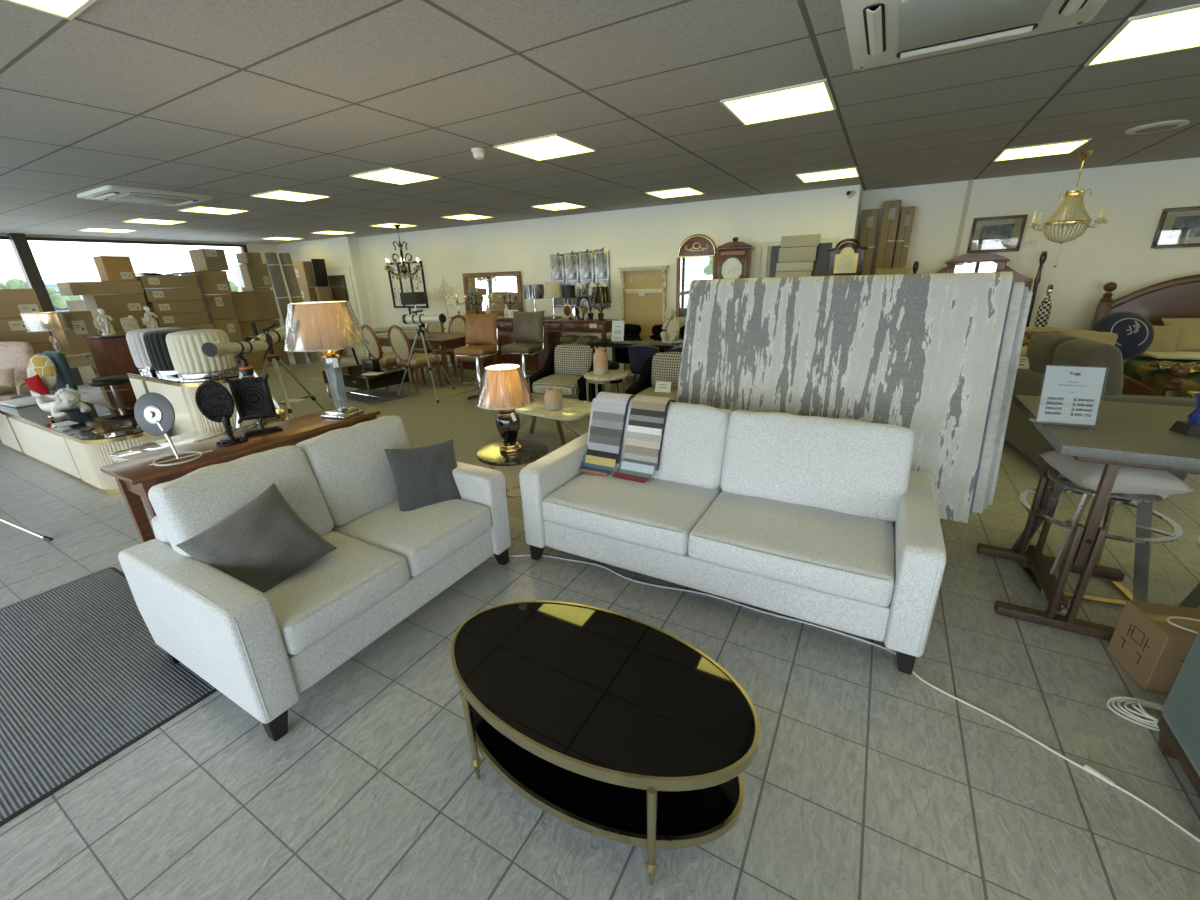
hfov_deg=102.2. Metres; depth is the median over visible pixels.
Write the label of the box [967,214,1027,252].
framed picture
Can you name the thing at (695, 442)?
cushion
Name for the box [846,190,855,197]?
security camera
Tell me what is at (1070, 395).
price sign
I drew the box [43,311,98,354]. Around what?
cardboard box
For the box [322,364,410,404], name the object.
coffee table
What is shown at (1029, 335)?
throw pillow
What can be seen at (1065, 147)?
recessed light
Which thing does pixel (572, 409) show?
marble coffee table
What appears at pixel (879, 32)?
air conditioner
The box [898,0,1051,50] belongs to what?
grille
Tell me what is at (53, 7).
diffuser
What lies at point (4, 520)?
tripod
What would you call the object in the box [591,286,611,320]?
table lamp
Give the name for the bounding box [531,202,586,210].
recessed light
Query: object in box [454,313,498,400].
bar chair
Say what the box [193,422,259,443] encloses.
side table
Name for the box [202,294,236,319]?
cardboard box
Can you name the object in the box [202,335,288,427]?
telescope
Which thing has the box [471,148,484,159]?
smoke detector
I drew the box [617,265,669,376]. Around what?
stand
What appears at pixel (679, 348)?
dining chair
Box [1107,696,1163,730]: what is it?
cable coil
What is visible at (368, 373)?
magazine
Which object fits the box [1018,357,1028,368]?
price card
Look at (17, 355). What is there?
armchair
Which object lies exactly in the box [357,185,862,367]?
wall
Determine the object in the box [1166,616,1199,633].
lead
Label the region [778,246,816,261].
board panel
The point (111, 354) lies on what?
base cabinet
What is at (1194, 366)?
scarf
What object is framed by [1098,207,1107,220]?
candle
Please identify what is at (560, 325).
console table
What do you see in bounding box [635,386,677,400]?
seat cushion
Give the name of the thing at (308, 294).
cardboard box
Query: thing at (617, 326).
paper sign
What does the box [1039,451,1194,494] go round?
seat
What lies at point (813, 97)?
recessed light
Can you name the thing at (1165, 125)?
ceiling vent
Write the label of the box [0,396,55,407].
book
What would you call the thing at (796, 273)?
board panel
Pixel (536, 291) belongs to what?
table lamp
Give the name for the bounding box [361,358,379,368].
tissue box
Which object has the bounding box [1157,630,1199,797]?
upholstered bench
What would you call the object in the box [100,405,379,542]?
console table
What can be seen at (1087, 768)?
switch
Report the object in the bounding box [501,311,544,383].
bar chair
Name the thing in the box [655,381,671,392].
price card
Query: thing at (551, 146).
recessed light
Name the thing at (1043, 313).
vase
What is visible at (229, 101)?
ceiling
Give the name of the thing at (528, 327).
cushion
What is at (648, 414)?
sample
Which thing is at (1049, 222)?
lampshade
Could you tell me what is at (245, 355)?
cardboard box
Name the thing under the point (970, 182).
trim
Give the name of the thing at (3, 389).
throw pillow
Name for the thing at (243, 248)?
window
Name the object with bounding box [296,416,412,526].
cushion
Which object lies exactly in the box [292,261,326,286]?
cardboard box
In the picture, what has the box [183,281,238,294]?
street tree
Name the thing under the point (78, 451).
display counter
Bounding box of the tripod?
[0,517,52,540]
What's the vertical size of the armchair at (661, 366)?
0.817 m
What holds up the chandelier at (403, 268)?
hanging from the ceiling
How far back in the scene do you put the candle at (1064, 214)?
4.68 m
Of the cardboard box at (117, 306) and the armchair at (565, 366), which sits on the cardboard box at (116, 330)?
the cardboard box at (117, 306)
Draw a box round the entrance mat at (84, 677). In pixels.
[0,567,217,826]
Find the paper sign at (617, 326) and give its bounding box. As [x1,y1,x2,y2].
[610,321,624,340]
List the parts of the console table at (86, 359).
leg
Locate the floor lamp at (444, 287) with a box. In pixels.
[435,278,456,366]
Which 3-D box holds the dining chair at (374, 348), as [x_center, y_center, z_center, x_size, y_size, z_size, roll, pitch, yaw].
[-3.457,-1.538,7.881,0.500,1.040,0.595,14,25,37]
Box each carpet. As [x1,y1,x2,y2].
[264,253,306,363]
[278,253,319,361]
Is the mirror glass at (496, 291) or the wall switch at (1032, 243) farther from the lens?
the mirror glass at (496, 291)
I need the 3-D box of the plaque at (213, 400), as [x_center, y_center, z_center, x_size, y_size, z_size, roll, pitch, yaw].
[-2.162,-0.209,2.755,0.188,0.366,0.095,-13,23,-29]
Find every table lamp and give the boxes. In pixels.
[20,311,70,355]
[284,301,369,419]
[400,292,427,328]
[476,364,534,452]
[523,284,543,311]
[543,282,561,319]
[562,285,575,319]
[577,296,589,319]
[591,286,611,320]
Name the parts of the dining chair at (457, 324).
seat frame, leg, oval frame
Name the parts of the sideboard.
door, drawer, door, door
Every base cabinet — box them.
[82,332,138,409]
[127,370,254,436]
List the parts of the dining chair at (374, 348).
oval frame, seat frame, leg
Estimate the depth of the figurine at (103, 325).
6.40 m
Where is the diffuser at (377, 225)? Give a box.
[375,224,413,227]
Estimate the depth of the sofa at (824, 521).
2.44 m
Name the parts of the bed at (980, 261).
post, arched headboard panel, headboard, mattress, post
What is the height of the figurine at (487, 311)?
0.231 m
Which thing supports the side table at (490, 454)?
on the floor
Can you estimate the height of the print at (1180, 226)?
0.213 m
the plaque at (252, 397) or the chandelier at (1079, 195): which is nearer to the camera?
the plaque at (252, 397)
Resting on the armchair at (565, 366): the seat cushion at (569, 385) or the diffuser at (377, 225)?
the seat cushion at (569, 385)
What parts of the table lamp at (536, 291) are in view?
lamp shade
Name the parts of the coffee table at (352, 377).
drawer, sled leg, drawer, glass, sled leg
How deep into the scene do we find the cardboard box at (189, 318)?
8.72 m
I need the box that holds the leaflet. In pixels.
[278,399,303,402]
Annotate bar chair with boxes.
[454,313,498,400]
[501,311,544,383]
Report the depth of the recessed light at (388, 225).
8.73 m
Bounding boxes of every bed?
[913,251,1046,356]
[1090,274,1199,397]
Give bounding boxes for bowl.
[257,409,286,425]
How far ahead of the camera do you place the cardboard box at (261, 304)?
10.15 m
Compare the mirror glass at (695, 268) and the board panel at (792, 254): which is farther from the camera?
the mirror glass at (695, 268)
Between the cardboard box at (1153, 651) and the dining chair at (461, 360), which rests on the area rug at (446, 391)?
the dining chair at (461, 360)
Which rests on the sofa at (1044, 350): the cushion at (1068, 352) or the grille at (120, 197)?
the cushion at (1068, 352)
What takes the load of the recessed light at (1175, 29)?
in the ceiling
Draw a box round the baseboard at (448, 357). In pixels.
[383,352,621,370]
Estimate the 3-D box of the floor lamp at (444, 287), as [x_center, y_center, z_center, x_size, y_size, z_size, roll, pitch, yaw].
[-3.028,-2.575,9.692,0.369,1.760,0.356,-10,21,-23]
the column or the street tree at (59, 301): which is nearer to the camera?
the column
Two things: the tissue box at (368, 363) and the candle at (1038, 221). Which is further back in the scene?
the tissue box at (368, 363)
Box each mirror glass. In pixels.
[466,276,517,310]
[679,257,712,336]
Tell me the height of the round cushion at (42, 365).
0.461 m
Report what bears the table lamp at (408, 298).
on the console
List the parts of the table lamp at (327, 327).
shade trim, lamp shade, shade trim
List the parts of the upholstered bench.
leg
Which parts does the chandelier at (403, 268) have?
arm, stem, arm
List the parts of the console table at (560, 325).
leg, drawer, leg, drawer, drawer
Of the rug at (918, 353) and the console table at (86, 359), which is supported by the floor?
the console table at (86, 359)
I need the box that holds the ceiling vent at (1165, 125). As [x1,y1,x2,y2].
[1125,120,1189,133]
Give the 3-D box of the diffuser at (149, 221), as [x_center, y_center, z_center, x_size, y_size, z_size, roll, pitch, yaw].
[-6.701,-3.443,7.295,0.564,0.007,0.564,9,22,28]
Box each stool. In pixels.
[88,375,129,408]
[559,335,579,343]
[577,336,597,347]
[1011,469,1182,605]
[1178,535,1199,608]
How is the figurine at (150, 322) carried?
on the base cabinet at (111, 354)
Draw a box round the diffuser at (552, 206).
[535,203,582,209]
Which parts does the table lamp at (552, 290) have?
lamp shade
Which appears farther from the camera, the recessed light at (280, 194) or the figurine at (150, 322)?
the figurine at (150, 322)
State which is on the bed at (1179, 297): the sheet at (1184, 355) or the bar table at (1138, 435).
the sheet at (1184, 355)
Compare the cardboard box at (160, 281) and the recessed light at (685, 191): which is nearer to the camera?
the recessed light at (685, 191)
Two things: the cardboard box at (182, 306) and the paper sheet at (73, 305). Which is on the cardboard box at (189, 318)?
the cardboard box at (182, 306)
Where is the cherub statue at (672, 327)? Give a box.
[661,308,685,342]
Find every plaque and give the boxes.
[195,381,248,445]
[223,374,282,436]
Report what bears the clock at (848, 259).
on the floor
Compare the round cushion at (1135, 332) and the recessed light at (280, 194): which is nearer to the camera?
the round cushion at (1135, 332)
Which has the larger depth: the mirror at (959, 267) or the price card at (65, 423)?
the mirror at (959, 267)
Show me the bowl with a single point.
(281, 412)
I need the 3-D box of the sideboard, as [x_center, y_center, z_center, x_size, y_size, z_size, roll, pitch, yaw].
[-1.803,-2.001,9.129,2.300,0.985,0.550,9,22,28]
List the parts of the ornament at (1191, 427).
blue glass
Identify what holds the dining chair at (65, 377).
on the floor
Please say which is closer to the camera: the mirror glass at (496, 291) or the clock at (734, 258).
the clock at (734, 258)
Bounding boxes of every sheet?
[66,300,87,310]
[135,272,201,275]
[1141,351,1199,359]
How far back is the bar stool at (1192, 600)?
2.24 m
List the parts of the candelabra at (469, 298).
stem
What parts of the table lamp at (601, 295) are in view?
lamp shade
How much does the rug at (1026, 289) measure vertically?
1.139 m
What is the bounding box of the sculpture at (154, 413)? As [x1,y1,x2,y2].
[134,392,212,465]
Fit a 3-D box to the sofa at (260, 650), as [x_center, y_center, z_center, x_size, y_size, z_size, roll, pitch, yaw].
[-1.295,0.410,2.461,0.972,0.907,1.430,9,22,28]
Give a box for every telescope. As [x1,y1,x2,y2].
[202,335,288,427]
[244,322,324,418]
[397,306,454,402]
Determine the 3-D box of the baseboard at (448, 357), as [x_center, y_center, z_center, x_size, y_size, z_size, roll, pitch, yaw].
[-0.988,-1.617,9.296,9.970,0.100,0.015,9,22,28]
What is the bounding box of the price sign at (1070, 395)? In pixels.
[1029,365,1108,427]
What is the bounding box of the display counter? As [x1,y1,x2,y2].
[0,394,165,493]
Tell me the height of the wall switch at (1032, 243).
0.075 m
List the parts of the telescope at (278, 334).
leg, leg, leg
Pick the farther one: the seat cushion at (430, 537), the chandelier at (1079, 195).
the chandelier at (1079, 195)
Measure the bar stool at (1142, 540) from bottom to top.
0.582 m
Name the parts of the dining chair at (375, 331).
leg, glass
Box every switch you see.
[1025,240,1037,246]
[1084,764,1114,785]
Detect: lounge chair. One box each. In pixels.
[617,324,640,379]
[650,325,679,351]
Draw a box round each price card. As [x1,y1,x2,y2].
[52,421,77,425]
[145,366,149,375]
[508,310,517,317]
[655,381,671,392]
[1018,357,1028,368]
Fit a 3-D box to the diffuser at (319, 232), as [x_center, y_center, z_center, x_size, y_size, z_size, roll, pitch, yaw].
[-5.298,-4.322,9.627,0.564,0.007,0.564,9,22,28]
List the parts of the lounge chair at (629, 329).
backrest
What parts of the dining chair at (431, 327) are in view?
seat frame, oval frame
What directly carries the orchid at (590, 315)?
on the console table at (560, 325)
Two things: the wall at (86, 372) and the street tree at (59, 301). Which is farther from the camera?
the street tree at (59, 301)
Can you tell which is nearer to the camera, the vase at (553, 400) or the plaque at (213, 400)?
the plaque at (213, 400)
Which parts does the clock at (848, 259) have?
arched moulding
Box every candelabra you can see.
[445,294,466,314]
[468,295,483,313]
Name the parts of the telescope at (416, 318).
leg, leg, leg, leg, leg, leg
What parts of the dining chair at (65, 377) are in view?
seat, backrest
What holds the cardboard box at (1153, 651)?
on the floor
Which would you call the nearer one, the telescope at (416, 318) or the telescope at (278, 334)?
the telescope at (278, 334)
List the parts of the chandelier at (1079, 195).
crown, rod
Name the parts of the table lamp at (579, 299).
lamp shade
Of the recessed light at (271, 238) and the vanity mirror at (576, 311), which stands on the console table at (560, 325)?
the vanity mirror at (576, 311)
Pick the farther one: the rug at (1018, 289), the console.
the console
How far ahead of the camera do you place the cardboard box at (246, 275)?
10.13 m
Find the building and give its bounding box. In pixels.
[0,280,155,311]
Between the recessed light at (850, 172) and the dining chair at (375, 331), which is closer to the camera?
the recessed light at (850, 172)
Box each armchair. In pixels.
[0,341,33,400]
[529,344,602,401]
[625,352,681,400]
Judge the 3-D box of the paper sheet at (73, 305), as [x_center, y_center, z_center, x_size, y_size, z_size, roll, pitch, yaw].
[-9.739,-2.636,9.218,0.006,0.420,0.500,9,22,28]
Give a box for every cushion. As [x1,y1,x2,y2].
[27,354,57,390]
[120,317,139,332]
[148,445,333,556]
[264,530,409,654]
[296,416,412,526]
[332,499,490,576]
[465,313,497,345]
[512,311,544,342]
[532,374,582,397]
[542,471,721,555]
[554,344,593,374]
[587,398,731,488]
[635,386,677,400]
[651,352,681,387]
[688,490,894,606]
[720,410,915,521]
[1027,332,1079,373]
[1053,339,1122,395]
[1093,312,1153,359]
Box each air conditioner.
[76,185,212,206]
[840,0,1107,69]
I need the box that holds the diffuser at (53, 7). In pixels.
[15,0,85,15]
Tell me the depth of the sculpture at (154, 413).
2.53 m
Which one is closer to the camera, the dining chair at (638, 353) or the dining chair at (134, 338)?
the dining chair at (134, 338)
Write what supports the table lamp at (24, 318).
on the console table at (86, 359)
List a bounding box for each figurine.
[30,385,127,418]
[93,309,115,335]
[142,306,157,327]
[485,304,490,313]
[504,304,507,317]
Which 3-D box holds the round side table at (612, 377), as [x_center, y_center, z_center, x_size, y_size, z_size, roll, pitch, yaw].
[0.080,-0.663,5.895,0.540,0.530,0.540,9,22,28]
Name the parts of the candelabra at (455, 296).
stem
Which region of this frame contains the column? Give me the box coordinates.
[7,233,83,385]
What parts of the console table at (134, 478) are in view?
leg, leg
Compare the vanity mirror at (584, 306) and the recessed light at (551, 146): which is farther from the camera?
the vanity mirror at (584, 306)
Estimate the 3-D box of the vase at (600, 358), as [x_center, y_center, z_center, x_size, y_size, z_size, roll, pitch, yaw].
[0.006,-1.064,5.788,0.174,0.302,0.174,9,22,28]
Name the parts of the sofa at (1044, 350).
frame, arm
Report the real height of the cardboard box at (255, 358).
0.485 m
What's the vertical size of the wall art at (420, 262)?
0.940 m
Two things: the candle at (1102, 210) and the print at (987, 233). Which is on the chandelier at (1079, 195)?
the candle at (1102, 210)
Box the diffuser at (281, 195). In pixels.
[257,191,325,200]
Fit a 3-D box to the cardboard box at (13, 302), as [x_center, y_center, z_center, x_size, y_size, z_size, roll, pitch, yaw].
[-8.532,-2.068,6.854,0.703,0.380,0.680,9,22,28]
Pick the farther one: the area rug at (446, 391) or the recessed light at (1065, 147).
the area rug at (446, 391)
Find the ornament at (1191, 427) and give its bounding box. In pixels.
[1170,393,1199,435]
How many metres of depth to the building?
27.49 m
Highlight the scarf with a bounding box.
[1144,360,1199,372]
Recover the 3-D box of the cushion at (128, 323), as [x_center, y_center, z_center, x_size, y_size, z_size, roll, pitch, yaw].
[-6.409,-1.703,6.610,0.048,0.209,0.170,9,22,28]
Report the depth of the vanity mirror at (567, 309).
7.95 m
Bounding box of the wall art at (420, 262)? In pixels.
[388,261,428,307]
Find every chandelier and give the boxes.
[385,224,421,279]
[1028,151,1107,267]
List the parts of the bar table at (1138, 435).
leg, post, leg, post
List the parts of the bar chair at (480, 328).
seat, seat plate, frame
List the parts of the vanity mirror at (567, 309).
glass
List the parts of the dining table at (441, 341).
leg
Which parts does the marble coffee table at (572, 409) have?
leg, leg, leg, leg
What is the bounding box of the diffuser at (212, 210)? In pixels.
[181,207,243,213]
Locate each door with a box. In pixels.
[326,266,366,356]
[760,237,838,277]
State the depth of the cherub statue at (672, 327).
6.46 m
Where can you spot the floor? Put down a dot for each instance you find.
(865, 779)
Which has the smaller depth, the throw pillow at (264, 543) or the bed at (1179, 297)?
the throw pillow at (264, 543)
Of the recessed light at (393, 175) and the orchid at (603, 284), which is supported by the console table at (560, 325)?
the orchid at (603, 284)
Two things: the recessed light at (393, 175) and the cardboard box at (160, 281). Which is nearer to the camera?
the recessed light at (393, 175)
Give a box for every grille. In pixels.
[109,194,185,204]
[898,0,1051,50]
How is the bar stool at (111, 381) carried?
on the floor
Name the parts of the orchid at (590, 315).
pot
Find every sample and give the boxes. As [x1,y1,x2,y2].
[578,392,634,475]
[612,395,675,482]
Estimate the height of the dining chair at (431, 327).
1.040 m
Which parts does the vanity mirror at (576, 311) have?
glass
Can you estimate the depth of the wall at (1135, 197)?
5.77 m
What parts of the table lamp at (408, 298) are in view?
lamp shade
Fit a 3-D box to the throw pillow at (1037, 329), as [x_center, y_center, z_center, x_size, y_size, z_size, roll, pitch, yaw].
[4.804,-1.251,5.284,0.500,0.167,0.349,9,22,28]
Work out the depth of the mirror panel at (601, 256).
8.12 m
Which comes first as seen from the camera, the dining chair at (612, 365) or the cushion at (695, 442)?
the cushion at (695, 442)
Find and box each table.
[65,353,108,402]
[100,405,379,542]
[110,430,221,461]
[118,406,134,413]
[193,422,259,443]
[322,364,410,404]
[376,331,476,384]
[451,600,759,885]
[477,439,548,499]
[515,393,591,445]
[543,318,618,360]
[584,335,683,361]
[584,370,628,418]
[976,395,1199,640]
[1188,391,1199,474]
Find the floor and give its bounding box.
[0,352,1199,899]
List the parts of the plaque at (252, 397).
oval moulding, panel, stem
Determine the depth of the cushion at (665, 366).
5.37 m
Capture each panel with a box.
[311,259,328,285]
[550,253,566,306]
[564,251,580,306]
[579,249,595,306]
[594,247,610,306]
[775,271,811,276]
[776,261,813,271]
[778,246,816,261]
[781,234,819,247]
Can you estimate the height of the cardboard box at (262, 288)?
0.055 m
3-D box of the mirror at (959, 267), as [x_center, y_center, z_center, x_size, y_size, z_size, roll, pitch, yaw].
[4.713,-2.269,6.085,0.420,0.245,0.006,9,22,28]
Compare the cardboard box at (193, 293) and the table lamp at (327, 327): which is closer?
the table lamp at (327, 327)
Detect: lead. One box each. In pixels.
[491,555,1199,841]
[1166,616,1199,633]
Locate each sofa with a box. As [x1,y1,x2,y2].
[118,416,510,740]
[519,398,945,674]
[1004,332,1194,480]
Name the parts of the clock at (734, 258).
cornice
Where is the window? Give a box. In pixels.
[0,236,257,290]
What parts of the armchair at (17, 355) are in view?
seat, arm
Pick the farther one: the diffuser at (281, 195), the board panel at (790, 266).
the board panel at (790, 266)
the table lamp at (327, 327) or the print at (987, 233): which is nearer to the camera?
the table lamp at (327, 327)
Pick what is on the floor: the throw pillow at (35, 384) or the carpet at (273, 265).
the carpet at (273, 265)
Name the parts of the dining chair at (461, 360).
leg, seat frame, leg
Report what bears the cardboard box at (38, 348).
on the cardboard box
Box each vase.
[544,387,562,409]
[593,347,607,374]
[1034,284,1053,326]
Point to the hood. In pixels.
(732, 263)
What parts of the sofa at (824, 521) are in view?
leg, arm, leg, arm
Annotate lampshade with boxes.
[1043,219,1090,242]
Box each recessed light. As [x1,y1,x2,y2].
[5,0,96,19]
[78,227,137,232]
[121,218,187,224]
[177,205,249,214]
[250,189,331,201]
[260,237,303,239]
[310,230,355,234]
[350,167,440,184]
[369,223,418,227]
[441,213,492,219]
[494,133,596,160]
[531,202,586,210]
[645,187,704,198]
[720,79,836,125]
[796,167,859,182]
[993,138,1091,161]
[1084,3,1199,66]
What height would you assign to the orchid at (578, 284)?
0.586 m
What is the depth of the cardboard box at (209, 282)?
9.22 m
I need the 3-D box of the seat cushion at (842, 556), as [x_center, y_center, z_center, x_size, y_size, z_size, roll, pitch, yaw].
[0.975,0.427,2.450,0.884,0.193,0.724,9,22,28]
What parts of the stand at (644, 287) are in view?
cornice, peg rail, panel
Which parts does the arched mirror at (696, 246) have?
frame, arched panel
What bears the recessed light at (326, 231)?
in the ceiling
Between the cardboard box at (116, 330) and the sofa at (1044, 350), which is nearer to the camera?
the sofa at (1044, 350)
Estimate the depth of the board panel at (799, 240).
6.50 m
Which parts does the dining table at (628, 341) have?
leg, frame, glass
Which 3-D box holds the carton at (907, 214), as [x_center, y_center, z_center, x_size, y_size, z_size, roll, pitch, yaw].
[4.112,-2.051,6.696,0.251,2.360,0.144,9,22,28]
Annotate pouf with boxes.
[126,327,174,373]
[143,328,198,376]
[166,329,236,379]
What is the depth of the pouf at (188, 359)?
4.13 m
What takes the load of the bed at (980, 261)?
on the floor
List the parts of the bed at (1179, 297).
rail, headboard, arched rail, mattress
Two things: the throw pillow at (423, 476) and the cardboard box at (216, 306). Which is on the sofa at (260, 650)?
the throw pillow at (423, 476)
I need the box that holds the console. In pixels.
[377,326,445,330]
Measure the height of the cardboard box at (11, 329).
0.360 m
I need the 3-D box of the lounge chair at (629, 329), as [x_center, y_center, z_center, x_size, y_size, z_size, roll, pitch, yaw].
[0.495,-1.552,7.757,0.460,0.925,0.430,9,22,28]
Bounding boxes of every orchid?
[573,282,582,318]
[588,282,595,318]
[593,282,608,318]
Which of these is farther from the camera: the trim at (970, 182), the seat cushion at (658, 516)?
the trim at (970, 182)
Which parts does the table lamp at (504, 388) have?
shade trim, lamp shade, shade trim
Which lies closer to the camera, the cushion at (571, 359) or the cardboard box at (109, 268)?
the cushion at (571, 359)
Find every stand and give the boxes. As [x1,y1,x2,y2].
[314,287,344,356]
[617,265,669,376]
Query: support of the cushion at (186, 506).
on the sofa at (260, 650)
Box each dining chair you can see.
[10,351,77,399]
[336,330,392,367]
[361,324,414,390]
[388,325,441,393]
[412,323,443,373]
[432,315,472,375]
[457,326,497,383]
[572,342,618,392]
[628,344,658,383]
[670,346,682,351]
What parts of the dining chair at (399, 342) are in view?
oval frame, leg, seat frame, leg, leg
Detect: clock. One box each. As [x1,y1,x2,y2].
[715,237,754,278]
[828,238,867,275]
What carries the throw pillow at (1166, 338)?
on the bed at (1179, 297)
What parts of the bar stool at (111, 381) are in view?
seat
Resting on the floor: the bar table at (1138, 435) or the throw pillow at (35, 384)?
the bar table at (1138, 435)
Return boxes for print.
[978,224,1014,243]
[1169,215,1199,237]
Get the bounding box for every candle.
[1028,211,1036,223]
[1035,213,1041,225]
[1058,207,1067,220]
[1095,205,1104,218]
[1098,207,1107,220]
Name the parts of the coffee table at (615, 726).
leg, glass, leg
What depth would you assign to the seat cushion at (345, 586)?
2.04 m
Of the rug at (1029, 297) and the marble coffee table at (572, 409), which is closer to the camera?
the rug at (1029, 297)
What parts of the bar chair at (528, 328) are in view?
seat, seat plate, frame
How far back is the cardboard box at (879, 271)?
6.25 m
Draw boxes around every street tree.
[0,278,28,288]
[46,286,111,308]
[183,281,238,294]
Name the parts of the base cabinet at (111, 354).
door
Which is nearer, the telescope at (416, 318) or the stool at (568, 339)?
the telescope at (416, 318)
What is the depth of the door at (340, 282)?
11.16 m
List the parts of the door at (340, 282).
vision panel, vision panel frame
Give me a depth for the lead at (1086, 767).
1.89 m
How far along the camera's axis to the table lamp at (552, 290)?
7.93 m
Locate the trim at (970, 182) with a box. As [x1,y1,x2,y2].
[953,180,972,257]
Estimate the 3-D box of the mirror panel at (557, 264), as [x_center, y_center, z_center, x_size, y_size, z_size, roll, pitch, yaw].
[-0.742,-3.015,8.611,0.286,0.918,0.030,9,22,28]
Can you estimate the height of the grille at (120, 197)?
0.012 m
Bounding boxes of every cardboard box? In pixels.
[0,288,43,318]
[0,316,52,343]
[31,342,56,354]
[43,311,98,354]
[56,281,143,295]
[82,294,147,329]
[93,256,136,281]
[98,327,147,334]
[134,287,202,301]
[136,275,198,288]
[146,300,205,313]
[152,312,209,326]
[158,323,213,329]
[182,271,231,294]
[188,249,228,270]
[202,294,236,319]
[209,318,242,341]
[213,290,279,321]
[232,264,271,287]
[234,353,250,369]
[235,252,261,263]
[238,319,283,342]
[241,287,270,290]
[247,342,289,369]
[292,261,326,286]
[300,287,316,301]
[306,351,324,357]
[875,258,909,274]
[1107,600,1199,694]
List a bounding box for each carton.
[858,209,879,274]
[874,200,903,274]
[893,206,917,267]
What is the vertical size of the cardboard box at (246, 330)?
0.475 m
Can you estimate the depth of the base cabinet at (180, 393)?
4.26 m
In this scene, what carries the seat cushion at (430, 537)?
on the sofa at (260, 650)
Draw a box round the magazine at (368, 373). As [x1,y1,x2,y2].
[361,372,384,374]
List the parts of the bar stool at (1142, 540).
leg, leg, frame, leg, leg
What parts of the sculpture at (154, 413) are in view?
hub plate, stem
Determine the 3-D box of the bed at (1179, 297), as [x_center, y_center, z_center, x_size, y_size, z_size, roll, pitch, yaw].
[6.082,-0.861,4.515,1.775,1.470,2.213,9,22,28]
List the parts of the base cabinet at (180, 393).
door, glass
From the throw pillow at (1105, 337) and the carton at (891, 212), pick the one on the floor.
the carton at (891, 212)
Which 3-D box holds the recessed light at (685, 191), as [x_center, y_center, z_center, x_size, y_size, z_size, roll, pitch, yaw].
[0.972,-3.310,6.237,0.596,0.012,0.596,9,22,28]
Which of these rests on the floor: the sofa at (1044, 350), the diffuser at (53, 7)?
the sofa at (1044, 350)
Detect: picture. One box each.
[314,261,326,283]
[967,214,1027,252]
[1151,206,1199,248]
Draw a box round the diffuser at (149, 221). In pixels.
[126,219,180,223]
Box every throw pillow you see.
[0,368,16,392]
[0,386,16,393]
[24,374,49,394]
[176,483,336,592]
[384,439,460,510]
[1022,331,1059,345]
[1025,326,1065,331]
[1060,330,1117,345]
[1145,326,1184,352]
[1161,318,1199,351]
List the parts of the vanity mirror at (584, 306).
glass, frame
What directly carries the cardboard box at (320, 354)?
on the floor
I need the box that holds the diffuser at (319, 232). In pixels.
[316,231,350,233]
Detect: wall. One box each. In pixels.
[0,234,292,382]
[277,237,373,356]
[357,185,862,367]
[856,157,1199,330]
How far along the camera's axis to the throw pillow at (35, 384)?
5.82 m
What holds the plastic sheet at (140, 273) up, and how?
on the cardboard box at (160, 281)
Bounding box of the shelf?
[472,706,739,835]
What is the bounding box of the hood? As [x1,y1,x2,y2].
[717,249,751,278]
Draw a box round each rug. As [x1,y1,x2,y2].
[306,366,482,397]
[676,272,1012,522]
[969,277,1014,513]
[972,282,1024,512]
[983,287,1028,509]
[989,291,1032,504]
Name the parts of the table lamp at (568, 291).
lamp shade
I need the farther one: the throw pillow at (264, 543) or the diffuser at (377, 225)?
the diffuser at (377, 225)
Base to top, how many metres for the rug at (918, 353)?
1.288 m
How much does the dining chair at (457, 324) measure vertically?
1.040 m
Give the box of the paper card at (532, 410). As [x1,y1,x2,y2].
[530,409,551,411]
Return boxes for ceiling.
[0,0,1199,243]
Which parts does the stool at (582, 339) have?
seat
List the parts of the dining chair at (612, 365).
seat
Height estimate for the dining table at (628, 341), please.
0.757 m
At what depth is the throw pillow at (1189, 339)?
4.99 m
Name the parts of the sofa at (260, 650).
frame, leg, arm, leg, arm, leg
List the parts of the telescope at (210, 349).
leg, leg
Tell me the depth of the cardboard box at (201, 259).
9.20 m
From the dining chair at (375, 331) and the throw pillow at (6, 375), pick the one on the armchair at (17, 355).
the throw pillow at (6, 375)
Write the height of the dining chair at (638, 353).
0.797 m
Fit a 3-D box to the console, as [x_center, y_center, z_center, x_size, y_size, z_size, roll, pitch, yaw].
[-3.942,-2.161,10.116,1.700,0.750,0.450,9,22,28]
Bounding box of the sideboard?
[450,315,561,374]
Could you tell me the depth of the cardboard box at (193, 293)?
8.55 m
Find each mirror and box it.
[462,271,522,314]
[562,304,571,319]
[572,307,580,319]
[580,298,588,320]
[676,234,716,336]
[954,262,996,272]
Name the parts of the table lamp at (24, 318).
shade trim, lamp shade, shade trim, glass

